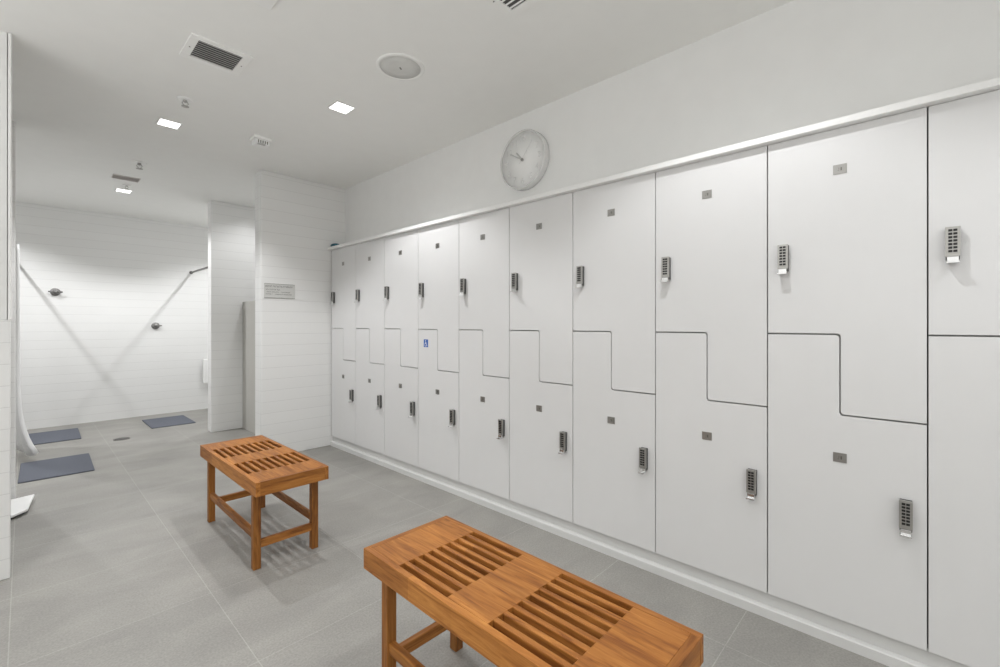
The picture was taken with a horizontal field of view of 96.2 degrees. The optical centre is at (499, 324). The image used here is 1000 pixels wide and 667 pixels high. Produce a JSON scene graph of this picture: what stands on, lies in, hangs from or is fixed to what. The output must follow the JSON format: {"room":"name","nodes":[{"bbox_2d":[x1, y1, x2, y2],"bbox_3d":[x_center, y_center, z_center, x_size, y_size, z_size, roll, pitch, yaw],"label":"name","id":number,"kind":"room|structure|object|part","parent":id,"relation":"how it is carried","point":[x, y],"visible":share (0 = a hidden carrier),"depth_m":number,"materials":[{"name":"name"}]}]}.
{"room":"changing room","nodes":[
{"label":"changing room","id":0,"kind":"room"},
{"bbox_2d":[0,31,10,579],"bbox_3d":[-3.167,-0.089,1.305,0.140,2.568,2.354,0,0,43],"label":"wall","id":1,"kind":"structure","parent":0,"point":[5,324],"depth_m":2.10,"materials":[{"name":"white tile"}]},
{"bbox_2d":[8,33,11,319],"bbox_3d":[-2.359,-0.696,2.160,0.148,1.349,0.012,0,0,43],"label":"trim","id":2,"kind":"structure","parent":1,"relation":"attached to","point":[9,34],"depth_m":2.11,"materials":[{"name":"white plastic"}]},
{"bbox_2d":[11,121,15,498],"bbox_3d":[-4.133,-0.089,2.220,0.140,2.568,2.358,0,0,43],"label":"wall","id":3,"kind":"structure","parent":0,"point":[13,321],"depth_m":3.02,"materials":[{"name":"white tile"}]},
{"bbox_2d":[16,202,207,429],"bbox_3d":[-5.341,-0.089,5.188,0.100,2.568,5.220,0,0,43],"label":"wall","id":4,"kind":"structure","parent":0,"point":[91,351],"depth_m":5.60,"materials":[{"name":"white tile"}]},
{"bbox_2d":[48,288,62,295],"bbox_3d":[-5.191,-0.380,5.234,0.064,0.090,0.122,0,0,43],"label":"shower valve","id":5,"kind":"object","parent":4,"relation":"attached to","point":[55,292],"visible":1,"depth_m":5.23,"materials":[{"name":"metal"}]},
{"bbox_2d":[151,322,161,328],"bbox_3d":[-4.537,0.017,5.926,0.064,0.090,0.107,0,0,43],"label":"shower valve","id":6,"kind":"object","parent":4,"relation":"attached to","point":[155,325],"visible":1,"depth_m":5.91,"materials":[{"name":"metal"}]},
{"bbox_2d":[189,266,207,273],"bbox_3d":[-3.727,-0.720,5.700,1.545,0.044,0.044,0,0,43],"label":"shower head","id":7,"kind":"object","parent":4,"relation":"attached to","point":[204,268],"visible":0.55,"depth_m":5.93,"materials":[{"name":"metal"}]},
{"bbox_2d":[203,359,207,382],"bbox_3d":[-4.054,0.655,6.421,0.089,0.340,0.350,0,0,43],"label":"shower seat","id":8,"kind":"object","parent":4,"relation":"attached to","point":[205,361],"visible":0.32,"depth_m":6.28,"materials":[{"name":"white plastic"}]},
{"bbox_3d":[-4.407,-0.710,4.068,2.795,0.044,0.044,0,0,43],"label":"curtain rod","id":9,"kind":"object","parent":4,"relation":"attached to","visible":0},
{"bbox_2d":[16,244,38,455],"bbox_3d":[-4.325,0.235,4.085,0.623,1.850,0.165,0,0,43],"label":"shower curtain","id":10,"kind":"object","parent":9,"relation":"hanging from","point":[24,443],"visible":0.62,"depth_m":3.86,"materials":[{"name":"white fabric"}]},
{"bbox_2d":[208,200,254,431],"bbox_3d":[-2.825,-0.089,5.436,0.130,2.568,1.206,0,0,43],"label":"wall","id":11,"kind":"structure","parent":0,"point":[231,227],"depth_m":5.06,"materials":[{"name":"white tile"}]},
{"bbox_2d":[242,301,254,433],"bbox_3d":[-2.486,0.468,4.747,1.310,1.455,0.040,0,0,43],"label":"partition","id":12,"kind":"structure","parent":0,"point":[248,308],"depth_m":5.04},
{"bbox_2d":[255,170,344,451],"bbox_3d":[-1.764,-0.089,4.450,0.147,2.568,1.185,0,0,43],"label":"wall","id":13,"kind":"structure","parent":0,"point":[297,220],"depth_m":4.18,"materials":[{"name":"white tile"}]},
{"bbox_2d":[264,283,294,298],"bbox_3d":[-2.005,-0.303,4.083,0.006,0.132,0.268,0,0,43],"label":"wall sign","id":14,"kind":"object","parent":13,"relation":"attached to","point":[283,291],"visible":1,"depth_m":4.08,"materials":[{"name":"white plastic"}]},
{"bbox_2d":[0,0,792,227],"bbox_3d":[-2.033,-1.412,2.068,9.195,0.080,5.220,0,0,43],"label":"ceiling","id":15,"kind":"structure","parent":0,"point":[92,80],"depth_m":2.50,"materials":[{"name":"paint"}]},
{"bbox_2d":[114,188,132,193],"bbox_3d":[-3.861,-1.370,4.600,0.132,0.004,0.132,0,0,43],"label":"recessed light","id":16,"kind":"object","parent":15,"relation":"in","point":[116,189],"visible":1,"depth_m":4.59,"materials":[{"name":"white plastic"}]},
{"bbox_2d":[116,189,130,192],"bbox_3d":[-3.861,-1.371,4.600,0.110,0.002,0.110,0,0,43],"label":"diffuser","id":17,"kind":"object","parent":16,"relation":"attached to","point":[119,190],"depth_m":4.59,"materials":[{"name":"white plastic"}]},
{"bbox_2d":[111,174,140,182],"bbox_3d":[-3.503,-1.369,4.200,0.145,0.007,0.200,0,0,43],"label":"ceiling vent","id":18,"kind":"object","parent":15,"relation":"in","point":[116,176],"visible":1,"depth_m":4.20,"materials":[{"name":"grey metal"}]},
{"bbox_2d":[132,160,146,169],"bbox_3d":[-3.056,-1.345,3.800,0.101,0.055,0.101,0,0,43],"label":"sprinkler head","id":19,"kind":"object","parent":15,"relation":"attached to","point":[140,163],"visible":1,"depth_m":3.79},
{"bbox_2d":[155,117,182,129],"bbox_3d":[-2.261,-1.370,3.064,0.132,0.004,0.132,0,0,43],"label":"recessed light","id":20,"kind":"object","parent":15,"relation":"in","point":[163,122],"visible":1,"depth_m":3.06,"materials":[{"name":"white plastic"}]},
{"bbox_2d":[158,119,179,128],"bbox_3d":[-2.261,-1.371,3.064,0.110,0.002,0.110,0,0,43],"label":"diffuser","id":21,"kind":"object","parent":20,"relation":"attached to","point":[163,122],"depth_m":3.06,"materials":[{"name":"white plastic"}]},
{"bbox_2d":[177,96,192,107],"bbox_3d":[-1.918,-1.350,2.732,0.084,0.046,0.084,0,0,43],"label":"sprinkler head","id":22,"kind":"object","parent":15,"relation":"attached to","point":[184,99],"visible":1,"depth_m":2.72},
{"bbox_2d":[179,32,252,75],"bbox_3d":[-1.447,-1.368,2.288,0.245,0.008,0.268,0,0,43],"label":"ceiling vent","id":23,"kind":"object","parent":15,"relation":"in","point":[197,48],"visible":1,"depth_m":2.28,"materials":[{"name":"white plastic"}]},
{"bbox_2d":[249,134,271,148],"bbox_3d":[-1.767,-1.343,3.308,0.110,0.060,0.120,0,0,43],"label":"fire alarm","id":24,"kind":"object","parent":15,"relation":"attached to","point":[259,141],"visible":1,"depth_m":3.28,"materials":[{"name":"white plastic"}]},
{"bbox_2d":[251,0,277,9],"bbox_3d":[-1.000,-1.366,1.796,0.195,0.012,0.220,0,0,43],"label":"access panel","id":25,"kind":"object","parent":15,"relation":"attached to","point":[268,4],"visible":1,"depth_m":1.90,"materials":[{"name":"white plastic"}]},
{"bbox_2d":[327,100,355,114],"bbox_3d":[-1.002,-1.370,2.838,0.132,0.004,0.132,0,0,43],"label":"recessed light","id":26,"kind":"object","parent":15,"relation":"in","point":[338,106],"visible":1,"depth_m":2.83,"materials":[{"name":"white plastic"}]},
{"bbox_2d":[330,102,352,113],"bbox_3d":[-1.002,-1.371,2.838,0.110,0.002,0.110,0,0,43],"label":"diffuser","id":27,"kind":"object","parent":26,"relation":"attached to","point":[343,108],"depth_m":2.83,"materials":[{"name":"white plastic"}]},
{"bbox_2d":[376,53,424,80],"bbox_3d":[-0.531,-1.369,2.393,0.256,0.008,0.256,0,0,43],"label":"ceiling speaker","id":28,"kind":"object","parent":15,"relation":"attached to","point":[396,66],"visible":1,"depth_m":2.38,"materials":[{"name":"paint"}]},
{"bbox_2d":[380,56,420,78],"bbox_3d":[-0.531,-1.369,2.393,0.214,0.005,0.214,0,0,43],"label":"grille","id":29,"kind":"object","parent":28,"relation":"attached to","point":[393,67],"depth_m":2.39,"materials":[{"name":"white plastic"}]},
{"bbox_2d":[486,0,540,18],"bbox_3d":[0.056,-1.368,1.820,0.265,0.008,0.265,0,0,43],"label":"ceiling vent","id":30,"kind":"object","parent":15,"relation":"in","point":[510,8],"visible":1,"depth_m":1.92,"materials":[{"name":"metal"}]},
{"bbox_2d":[0,409,927,666],"bbox_3d":[-2.033,1.235,2.068,9.195,0.080,5.220,0,0,43],"label":"floor","id":31,"kind":"structure","parent":0,"point":[121,562],"depth_m":2.14,"materials":[{"name":"grey tile"}]},
{"bbox_2d":[11,494,34,519],"bbox_3d":[-3.149,1.178,2.768,0.478,0.034,0.388,0,0,43],"label":"bathroom scale","id":32,"kind":"object","parent":31,"relation":"on","point":[19,506],"visible":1,"depth_m":2.88,"materials":[{"name":"white plastic"}]},
{"bbox_2d":[29,428,80,444],"bbox_3d":[-4.758,1.191,4.764,0.660,0.009,0.427,0,0,44],"label":"bath mat","id":33,"kind":"object","parent":31,"relation":"on","point":[66,434],"visible":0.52,"depth_m":4.75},
{"bbox_2d":[18,453,94,483],"bbox_3d":[-3.704,1.191,3.750,0.675,0.009,0.430,0,0,44],"label":"bath mat","id":34,"kind":"object","parent":31,"relation":"on","point":[81,463],"visible":1,"depth_m":3.72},
{"bbox_2d":[114,437,129,440],"bbox_3d":[-3.944,1.193,4.678,0.140,0.004,0.140,0,0,43],"label":"floor drain","id":35,"kind":"object","parent":31,"relation":"on","point":[122,438],"visible":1,"depth_m":4.68,"materials":[{"name":"metal"}]},
{"bbox_2d":[142,415,195,428],"bbox_3d":[-4.069,1.191,5.506,0.635,0.009,0.428,0,0,43],"label":"bath mat","id":36,"kind":"object","parent":31,"relation":"on","point":[181,419],"visible":1,"depth_m":5.48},
{"bbox_2d":[200,435,328,570],"bbox_3d":[-1.377,0.970,2.565,0.970,0.450,0.355,0,0,43],"label":"slatted bench","id":37,"kind":"object","parent":31,"relation":"on","point":[261,465],"visible":1,"depth_m":2.39,"materials":[{"name":"brown wood"}]},
{"bbox_3d":[-1.754,0.999,2.724,0.035,0.392,0.035,0,0,43],"label":"leg","id":38,"kind":"part","parent":37,"relation":"part of","materials":[{"name":"brown wood"}]},
{"bbox_3d":[-1.195,0.999,2.197,0.035,0.392,0.035,0,0,43],"label":"leg","id":39,"kind":"part","parent":37,"relation":"part of","materials":[{"name":"brown wood"}]},
{"bbox_3d":[-1.558,0.999,2.933,0.035,0.392,0.035,0,0,43],"label":"leg","id":40,"kind":"part","parent":37,"relation":"part of","materials":[{"name":"brown wood"}]},
{"bbox_3d":[-0.999,0.999,2.405,0.035,0.392,0.035,0,0,43],"label":"leg","id":41,"kind":"part","parent":37,"relation":"part of","materials":[{"name":"brown wood"}]},
{"bbox_2d":[331,245,357,443],"bbox_3d":[-1.363,0.184,4.405,0.472,1.830,0.463,0,0,43],"label":"locker","id":42,"kind":"object","parent":31,"relation":"on","point":[344,328],"visible":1,"depth_m":4.24,"materials":[{"name":"white laminate"}]},
{"bbox_3d":[-1.486,0.569,4.275,0.469,1.058,0.019,0,0,43],"label":"door","id":43,"kind":"part","parent":42,"relation":"part of","materials":[{"name":"white laminate"}]},
{"bbox_3d":[-1.486,-0.199,4.275,0.469,1.066,0.019,0,0,43],"label":"door","id":44,"kind":"part","parent":42,"relation":"part of","materials":[{"name":"white laminate"}]},
{"bbox_2d":[354,238,384,453],"bbox_3d":[-1.019,0.184,4.080,0.472,1.830,0.463,0,0,43],"label":"locker","id":45,"kind":"object","parent":31,"relation":"on","point":[369,292],"visible":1,"depth_m":3.93,"materials":[{"name":"white laminate"}]},
{"bbox_3d":[-1.142,0.569,3.950,0.469,1.058,0.019,0,0,43],"label":"door","id":46,"kind":"part","parent":45,"relation":"part of","materials":[{"name":"white laminate"}]},
{"bbox_3d":[-1.142,-0.199,3.950,0.469,1.066,0.019,0,0,43],"label":"door","id":47,"kind":"part","parent":45,"relation":"part of","materials":[{"name":"white laminate"}]},
{"bbox_2d":[383,230,419,466],"bbox_3d":[-0.674,0.184,3.755,0.472,1.830,0.463,0,0,43],"label":"locker","id":48,"kind":"object","parent":31,"relation":"on","point":[400,300],"visible":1,"depth_m":3.61,"materials":[{"name":"white laminate"}]},
{"bbox_3d":[-0.797,0.569,3.625,0.469,1.058,0.019,0,0,43],"label":"door","id":49,"kind":"part","parent":48,"relation":"part of","materials":[{"name":"white laminate"}]},
{"bbox_3d":[-0.797,-0.199,3.625,0.469,1.066,0.019,0,0,43],"label":"door","id":50,"kind":"part","parent":48,"relation":"part of","materials":[{"name":"white laminate"}]},
{"bbox_2d":[418,220,460,481],"bbox_3d":[-0.330,0.184,3.430,0.472,1.830,0.463,0,0,43],"label":"locker","id":51,"kind":"object","parent":31,"relation":"on","point":[438,245],"visible":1,"depth_m":3.29,"materials":[{"name":"white laminate"}]},
{"bbox_3d":[-0.453,0.569,3.300,0.469,1.058,0.019,0,0,43],"label":"door","id":52,"kind":"part","parent":51,"relation":"part of","materials":[{"name":"white laminate"}]},
{"bbox_3d":[-0.453,-0.199,3.300,0.469,1.066,0.019,0,0,43],"label":"door","id":53,"kind":"part","parent":51,"relation":"part of","materials":[{"name":"white laminate"}]},
{"bbox_2d":[458,208,511,499],"bbox_3d":[0.015,0.184,3.105,0.472,1.830,0.463,0,0,43],"label":"locker","id":54,"kind":"object","parent":31,"relation":"on","point":[484,239],"visible":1,"depth_m":2.96,"materials":[{"name":"white laminate"}]},
{"bbox_3d":[-0.108,0.569,2.975,0.469,1.058,0.019,0,0,43],"label":"door","id":55,"kind":"part","parent":54,"relation":"part of","materials":[{"name":"white laminate"}]},
{"bbox_3d":[-0.108,-0.199,2.975,0.469,1.066,0.019,0,0,43],"label":"door","id":56,"kind":"part","parent":54,"relation":"part of","materials":[{"name":"white laminate"}]},
{"bbox_2d":[364,516,702,666],"bbox_3d":[0.018,0.970,1.287,0.970,0.450,0.355,0,0,44],"label":"slatted bench","id":57,"kind":"object","parent":31,"relation":"on","point":[514,607],"visible":1,"depth_m":1.22,"materials":[{"name":"brown wood"}]},
{"bbox_3d":[-0.359,0.999,1.450,0.035,0.392,0.035,0,0,44],"label":"leg","id":58,"kind":"part","parent":57,"relation":"part of","materials":[{"name":"brown wood"}]},
{"bbox_3d":[-0.161,0.999,1.657,0.035,0.392,0.035,0,0,44],"label":"leg","id":59,"kind":"part","parent":57,"relation":"part of","materials":[{"name":"brown wood"}]},
{"bbox_2d":[510,192,574,522],"bbox_3d":[0.359,0.184,2.780,0.472,1.830,0.463,0,0,43],"label":"locker","id":60,"kind":"object","parent":31,"relation":"on","point":[541,231],"visible":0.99,"depth_m":2.64,"materials":[{"name":"white laminate"}]},
{"bbox_3d":[0.230,0.495,2.642,0.041,0.035,0.003,0,0,43],"label":"number plate","id":61,"kind":"part","parent":60,"relation":"part of","materials":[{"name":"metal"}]},
{"bbox_3d":[0.230,-0.578,2.642,0.041,0.035,0.003,0,0,43],"label":"number plate","id":62,"kind":"part","parent":60,"relation":"part of","materials":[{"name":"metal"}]},
{"bbox_3d":[0.237,0.569,2.650,0.469,1.058,0.019,0,0,43],"label":"door","id":63,"kind":"part","parent":60,"relation":"part of","materials":[{"name":"white laminate"}]},
{"bbox_3d":[0.237,-0.199,2.650,0.469,1.066,0.019,0,0,43],"label":"door","id":64,"kind":"part","parent":60,"relation":"part of","materials":[{"name":"white laminate"}]},
{"bbox_2d":[573,173,657,551],"bbox_3d":[0.704,0.184,2.455,0.472,1.830,0.463,0,0,43],"label":"locker","id":65,"kind":"object","parent":31,"relation":"on","point":[614,224],"visible":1,"depth_m":2.30,"materials":[{"name":"white laminate"}]},
{"bbox_3d":[0.574,0.495,2.317,0.041,0.035,0.003,0,0,43],"label":"number plate","id":66,"kind":"part","parent":65,"relation":"part of","materials":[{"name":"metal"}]},
{"bbox_3d":[0.574,-0.578,2.317,0.041,0.035,0.003,0,0,43],"label":"number plate","id":67,"kind":"part","parent":65,"relation":"part of","materials":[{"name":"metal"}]},
{"bbox_3d":[0.581,0.569,2.325,0.469,1.058,0.019,0,0,43],"label":"door","id":68,"kind":"part","parent":65,"relation":"part of","materials":[{"name":"white laminate"}]},
{"bbox_3d":[0.581,-0.199,2.325,0.469,1.066,0.019,0,0,43],"label":"door","id":69,"kind":"part","parent":65,"relation":"part of","materials":[{"name":"white laminate"}]},
{"bbox_2d":[330,436,968,666],"bbox_3d":[0.067,1.147,2.824,4.748,0.097,0.058,0,0,43],"label":"plinth","id":70,"kind":"object","parent":31,"relation":"on","point":[890,652],"visible":0.87,"depth_m":2.02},
{"bbox_2d":[656,146,768,592],"bbox_3d":[1.049,0.184,2.131,0.472,1.830,0.463,0,0,43],"label":"locker","id":71,"kind":"object","parent":31,"relation":"on","point":[712,214],"visible":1,"depth_m":1.98,"materials":[{"name":"white laminate"}]},
{"bbox_3d":[0.919,0.495,1.992,0.041,0.035,0.003,0,0,43],"label":"number plate","id":72,"kind":"part","parent":71,"relation":"part of","materials":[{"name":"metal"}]},
{"bbox_3d":[0.919,-0.578,1.992,0.041,0.035,0.003,0,0,43],"label":"number plate","id":73,"kind":"part","parent":71,"relation":"part of","materials":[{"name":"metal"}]},
{"bbox_3d":[0.926,0.569,2.000,0.469,1.058,0.019,0,0,43],"label":"door","id":74,"kind":"part","parent":71,"relation":"part of","materials":[{"name":"white laminate"}]},
{"bbox_3d":[0.926,-0.199,2.000,0.469,1.066,0.019,0,0,43],"label":"door","id":75,"kind":"part","parent":71,"relation":"part of","materials":[{"name":"white laminate"}]},
{"bbox_2d":[768,107,926,650],"bbox_3d":[1.393,0.184,1.806,0.472,1.830,0.463,0,0,43],"label":"locker","id":76,"kind":"object","parent":31,"relation":"on","point":[847,206],"visible":1,"depth_m":1.65,"materials":[{"name":"white laminate"}]},
{"bbox_3d":[1.264,0.495,1.667,0.041,0.035,0.003,0,0,43],"label":"number plate","id":77,"kind":"part","parent":76,"relation":"part of","materials":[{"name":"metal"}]},
{"bbox_3d":[1.264,-0.578,1.667,0.041,0.035,0.003,0,0,43],"label":"number plate","id":78,"kind":"part","parent":76,"relation":"part of","materials":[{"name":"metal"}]},
{"bbox_3d":[1.270,0.569,1.675,0.469,1.058,0.019,0,0,43],"label":"door","id":79,"kind":"part","parent":76,"relation":"part of","materials":[{"name":"white laminate"}]},
{"bbox_3d":[1.270,-0.199,1.675,0.469,1.066,0.019,0,0,43],"label":"door","id":80,"kind":"part","parent":76,"relation":"part of","materials":[{"name":"white laminate"}]},
{"bbox_2d":[927,90,999,666],"bbox_3d":[1.738,0.184,1.481,0.472,1.830,0.463,0,0,43],"label":"locker","id":81,"kind":"object","parent":31,"relation":"on","point":[963,135],"visible":1,"depth_m":1.45,"materials":[{"name":"white laminate"}]},
{"bbox_2d":[328,77,999,249],"bbox_3d":[0.095,-0.746,2.853,4.748,0.026,0.188,0,0,43],"label":"trim","id":82,"kind":"structure","parent":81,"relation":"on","point":[990,85],"depth_m":1.86,"materials":[{"name":"white plastic"}]},
{"bbox_3d":[1.615,0.569,1.350,0.469,1.058,0.019,0,0,43],"label":"door","id":83,"kind":"part","parent":81,"relation":"part of","materials":[{"name":"white laminate"}]},
{"bbox_3d":[1.615,-0.199,1.350,0.469,1.066,0.019,0,0,43],"label":"door","id":84,"kind":"part","parent":81,"relation":"part of","materials":[{"name":"white laminate"}]},
{"bbox_2d":[345,0,999,242],"bbox_3d":[-0.408,-0.089,3.790,8.995,2.568,0.485,0,0,43],"label":"wall","id":85,"kind":"structure","parent":0,"point":[795,64],"depth_m":2.08,"materials":[{"name":"white paint"}]},
{"bbox_2d":[500,129,549,190],"bbox_3d":[0.155,-1.056,2.887,0.374,0.374,0.056,0,0,43],"label":"wall clock","id":86,"kind":"object","parent":85,"relation":"attached to","point":[524,162],"visible":1,"depth_m":2.86,"materials":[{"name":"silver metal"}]}
]}

